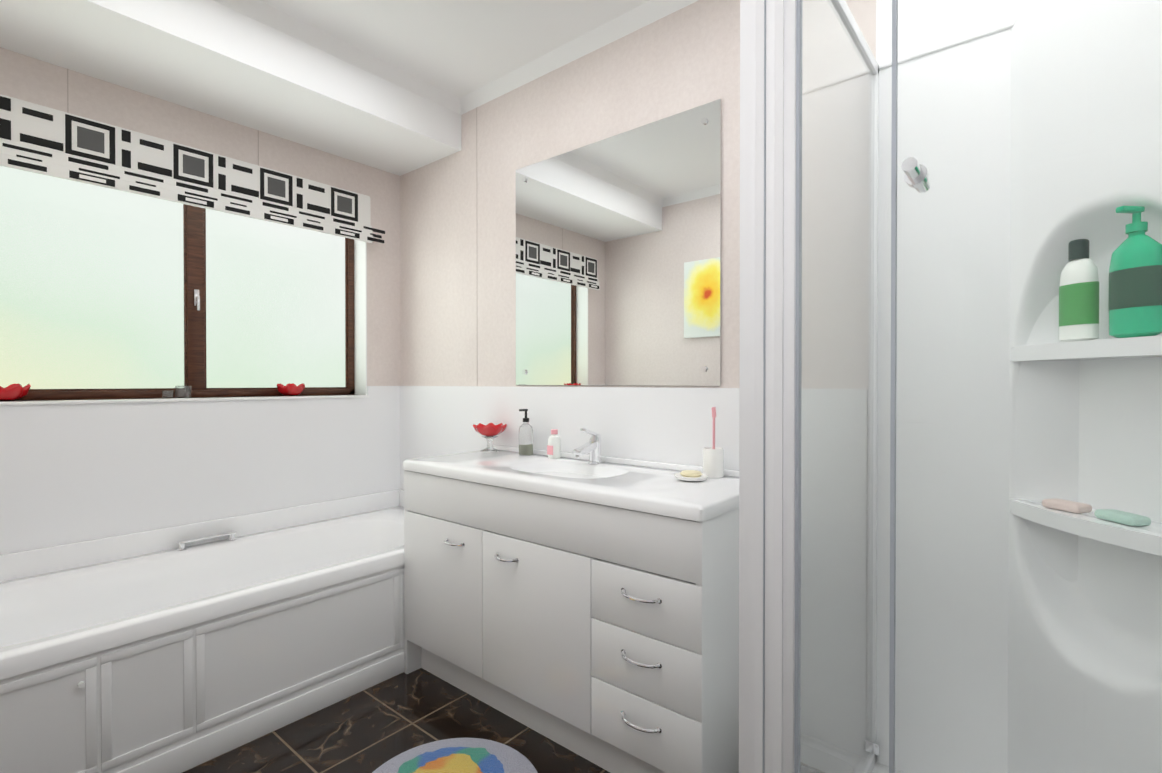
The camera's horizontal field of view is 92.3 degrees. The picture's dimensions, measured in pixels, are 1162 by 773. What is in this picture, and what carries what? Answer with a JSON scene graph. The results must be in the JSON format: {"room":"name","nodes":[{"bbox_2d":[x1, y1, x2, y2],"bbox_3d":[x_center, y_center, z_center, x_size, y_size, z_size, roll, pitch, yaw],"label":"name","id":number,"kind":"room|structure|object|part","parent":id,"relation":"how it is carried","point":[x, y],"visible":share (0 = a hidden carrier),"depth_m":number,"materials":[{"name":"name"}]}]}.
{"room":"bathroom","nodes":[
{"label":"bathroom","id":0,"kind":"room"},
{"bbox_2d":[0,47,400,401],"bbox_3d":[-1.603,-0.114,2.313,0.200,2.400,2.200,0,1,40],"label":"wall","id":1,"kind":"structure","parent":0,"point":[32,80],"depth_m":2.40,"materials":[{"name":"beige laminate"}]},
{"bbox_2d":[0,166,366,400],"bbox_3d":[-1.583,-0.429,2.308,0.165,0.950,1.400,0,1,40],"label":"window","id":2,"kind":"structure","parent":1,"relation":"in","point":[98,285],"depth_m":2.25,"materials":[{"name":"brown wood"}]},
{"bbox_2d":[0,94,384,242],"bbox_3d":[-1.474,-0.818,2.229,0.073,0.236,1.501,0,1,40],"label":"window blind","id":3,"kind":"object","parent":2,"relation":"attached to","point":[41,139],"visible":1,"depth_m":2.10,"materials":[{"name":"white fabric"}]},
{"bbox_2d":[193,289,199,310],"bbox_3d":[-1.594,-0.359,2.317,0.034,0.090,0.020,0,1,40],"label":"handle","id":4,"kind":"object","parent":2,"relation":"attached to","point":[196,299],"depth_m":2.31,"materials":[{"name":"silver metal"}]},
{"bbox_2d":[0,395,368,405],"bbox_3d":[-1.553,0.052,2.286,0.132,0.012,1.400,0,1,40],"label":"window sill","id":5,"kind":"structure","parent":1,"relation":"attached to","point":[31,402],"depth_m":2.14,"materials":[{"name":"white paint"}]},
{"bbox_2d":[0,383,30,400],"bbox_3d":[-1.910,0.019,1.848,0.112,0.058,0.125,0,1,40],"label":"candle","id":6,"kind":"object","parent":5,"relation":"on","point":[11,392],"visible":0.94,"depth_m":1.83,"materials":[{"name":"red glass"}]},
{"bbox_2d":[162,386,191,397],"bbox_3d":[-1.608,0.021,2.221,0.056,0.048,0.097,0,1,40],"label":"glass votive","id":7,"kind":"object","parent":5,"relation":"on","point":[182,391],"visible":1,"depth_m":2.21,"materials":[{"name":"white"}]},
{"bbox_2d":[277,383,304,395],"bbox_3d":[-1.327,0.014,2.553,0.112,0.058,0.125,0,1,40],"label":"candle","id":8,"kind":"object","parent":5,"relation":"on","point":[292,389],"visible":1,"depth_m":2.52,"materials":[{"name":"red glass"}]},
{"bbox_2d":[0,386,399,554],"bbox_3d":[-1.521,0.544,2.250,0.012,1.085,1.800,0,1,40],"label":"wall panel","id":9,"kind":"object","parent":1,"relation":"attached to","point":[72,473],"visible":0.52,"depth_m":2.18,"materials":[{"name":"white"}]},
{"bbox_2d":[182,668,609,772],"bbox_3d":[0.035,1.145,0.967,4.450,0.100,2.200,0,1,40],"label":"floor","id":10,"kind":"structure","parent":0,"point":[372,729],"depth_m":1.75,"materials":[{"name":"tile"}]},
{"bbox_2d":[0,489,403,772],"bbox_3d":[-1.230,0.815,2.011,0.739,0.545,1.796,0,1,40],"label":"bathtub","id":11,"kind":"object","parent":10,"relation":"on","point":[179,648],"visible":0.81,"depth_m":1.79,"materials":[{"name":"white ceramic"}]},
{"bbox_3d":[-1.478,0.609,2.209,0.034,0.035,0.204,0,1,40],"label":"handle","id":12,"kind":"part","parent":11,"relation":"part of","materials":[{"name":"silver metal"}]},
{"bbox_2d":[372,738,537,772],"bbox_3d":[-0.353,1.084,1.463,0.510,0.013,0.510,0,1,40],"label":"rug","id":13,"kind":"object","parent":10,"relation":"on","point":[465,755],"visible":0.96,"depth_m":1.61,"materials":[{"name":"multicoloured fabric"}]},
{"bbox_2d":[403,428,738,772],"bbox_3d":[-0.060,0.618,1.877,1.250,0.941,0.484,0,1,40],"label":"bathroom vanity","id":14,"kind":"object","parent":10,"relation":"on","point":[580,601],"visible":0.94,"depth_m":1.58,"materials":[{"name":"white paint"}]},
{"bbox_2d":[473,423,506,451],"bbox_3d":[-0.385,0.216,2.360,0.145,0.117,0.145,0,1,40],"label":"candle holder","id":15,"kind":"object","parent":14,"relation":"on","point":[489,431],"visible":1,"depth_m":2.33,"materials":[{"name":"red glass"}]},
{"bbox_2d":[519,409,532,455],"bbox_3d":[-0.223,0.183,2.241,0.058,0.186,0.064,0,1,40],"label":"soap pump","id":16,"kind":"object","parent":14,"relation":"on","point":[525,438],"visible":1,"depth_m":2.22,"materials":[{"name":"clear glass"}]},
{"bbox_2d":[547,429,560,458],"bbox_3d":[-0.103,0.221,2.152,0.048,0.111,0.049,0,1,40],"label":"lotion bottle","id":17,"kind":"object","parent":14,"relation":"on","point":[554,447],"visible":1,"depth_m":2.13,"materials":[{"name":"white plastic"}]},
{"bbox_2d":[573,428,602,463],"bbox_3d":[0.026,0.212,1.985,0.054,0.131,0.137,0,1,40],"label":"tap","id":18,"kind":"object","parent":14,"relation":"on","point":[593,447],"depth_m":1.99,"materials":[{"name":"silver metal"}]},
{"bbox_2d":[674,470,708,480],"bbox_3d":[0.330,0.266,1.671,0.104,0.028,0.104,0,1,40],"label":"soap dish","id":19,"kind":"object","parent":14,"relation":"on","point":[689,475],"visible":1,"depth_m":1.65,"materials":[{"name":"white ceramic"}]},
{"bbox_2d":[703,407,723,477],"bbox_3d":[0.410,0.171,1.728,0.064,0.216,0.064,0,1,40],"label":"toothbrush holder","id":20,"kind":"object","parent":14,"relation":"on","point":[713,461],"visible":0.88,"depth_m":1.70,"materials":[{"name":"white ceramic"}]},
{"bbox_2d":[739,0,1161,772],"bbox_3d":[0.739,0.122,0.985,0.643,1.945,0.916,0,1,40],"label":"shower","id":21,"kind":"object","parent":10,"relation":"on","point":[983,608],"visible":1,"depth_m":1.21,"materials":[{"name":"white plastic"}]},
{"bbox_3d":[0.737,0.080,0.987,0.598,1.860,0.844,0,1,40],"label":"frame","id":22,"kind":"part","parent":21,"relation":"part of","materials":[{"name":"white metal"}]},
{"bbox_2d":[1042,498,1091,512],"bbox_3d":[1.034,0.254,1.188,0.045,0.018,0.075,0,0,-15],"label":"soap bar","id":23,"kind":"object","parent":21,"relation":"in","point":[1075,507],"depth_m":1.17,"materials":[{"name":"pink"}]},
{"bbox_2d":[1059,239,1098,341],"bbox_3d":[1.036,-0.198,1.162,0.062,0.212,0.060,0,1,40],"label":"shampoo bottle","id":24,"kind":"object","parent":21,"relation":"in","point":[1075,295],"depth_m":1.15,"materials":[{"name":"white plastic"}]},
{"bbox_2d":[1095,509,1150,525],"bbox_3d":[1.052,0.254,1.084,0.045,0.018,0.075,0,0,-4],"label":"soap bar","id":25,"kind":"object","parent":21,"relation":"in","point":[1140,519],"depth_m":1.07,"materials":[{"name":"green"}]},
{"bbox_2d":[1108,206,1161,337],"bbox_3d":[1.043,-0.214,1.048,0.073,0.246,0.072,0,1,40],"label":"bottle","id":26,"kind":"object","parent":21,"relation":"in","point":[1127,318],"depth_m":1.03,"materials":[{"name":"teal plastic"}]},
{"bbox_2d":[259,0,649,97],"bbox_3d":[0.035,-1.355,0.950,4.450,0.100,2.200,0,1,40],"label":"ceiling","id":27,"kind":"structure","parent":0,"point":[459,48],"depth_m":2.04,"materials":[{"name":"white paint"}]},
{"bbox_2d":[0,0,460,175],"bbox_3d":[-1.329,-1.208,2.080,0.509,0.210,1.800,0,1,40],"label":"ceiling bulkhead","id":28,"kind":"object","parent":27,"relation":"attached to","point":[213,58],"visible":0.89,"depth_m":2.01,"materials":[{"name":"white paint"}]},
{"bbox_2d":[213,0,460,111],"bbox_3d":[-1.116,-1.289,1.903,0.045,0.045,1.680,0,1,40],"label":"crown molding","id":29,"kind":"structure","parent":27,"relation":"attached to","point":[257,10],"depth_m":2.13,"materials":[{"name":"white paint"}]},
{"bbox_2d":[456,0,697,114],"bbox_3d":[0.328,-1.288,1.847,2.341,0.045,0.045,0,1,40],"label":"crown molding","id":30,"kind":"structure","parent":27,"relation":"attached to","point":[638,17],"depth_m":2.14,"materials":[{"name":"white paint"}]},
{"bbox_2d":[400,0,875,388],"bbox_3d":[0.287,-0.112,2.048,3.050,2.400,0.200,0,1,40],"label":"wall","id":31,"kind":"structure","parent":0,"point":[458,266],"depth_m":2.31,"materials":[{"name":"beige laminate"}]},
{"bbox_2d":[67,69,476,165],"bbox_3d":[-0.611,-0.653,1.813,1.962,1.315,1.302,0,1,40],"label":"trim","id":32,"kind":"structure","parent":31,"relation":"attached to","point":[258,130],"depth_m":2.40,"materials":[{"name":"beige"}]},
{"bbox_2d":[400,386,832,747],"bbox_3d":[-0.086,0.544,2.224,2.233,1.085,0.012,0,1,40],"label":"wall panel","id":33,"kind":"object","parent":31,"relation":"attached to","point":[667,425],"visible":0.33,"depth_m":2.04,"materials":[{"name":"white"}]},
{"bbox_2d":[516,99,720,385],"bbox_3d":[0.082,-0.461,2.075,0.937,0.913,0.012,0,1,40],"label":"mirror","id":34,"kind":"object","parent":31,"relation":"attached to","point":[618,259],"visible":1,"depth_m":2.01,"materials":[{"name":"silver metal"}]},
{"bbox_2d":[876,0,1041,64],"bbox_3d":[1.017,-1.072,1.306,0.588,0.470,0.002,0,1,40],"label":"wall","id":35,"kind":"structure","parent":31,"relation":"attached to","point":[974,26],"depth_m":1.41,"materials":[{"name":"white paint"}]}
]}

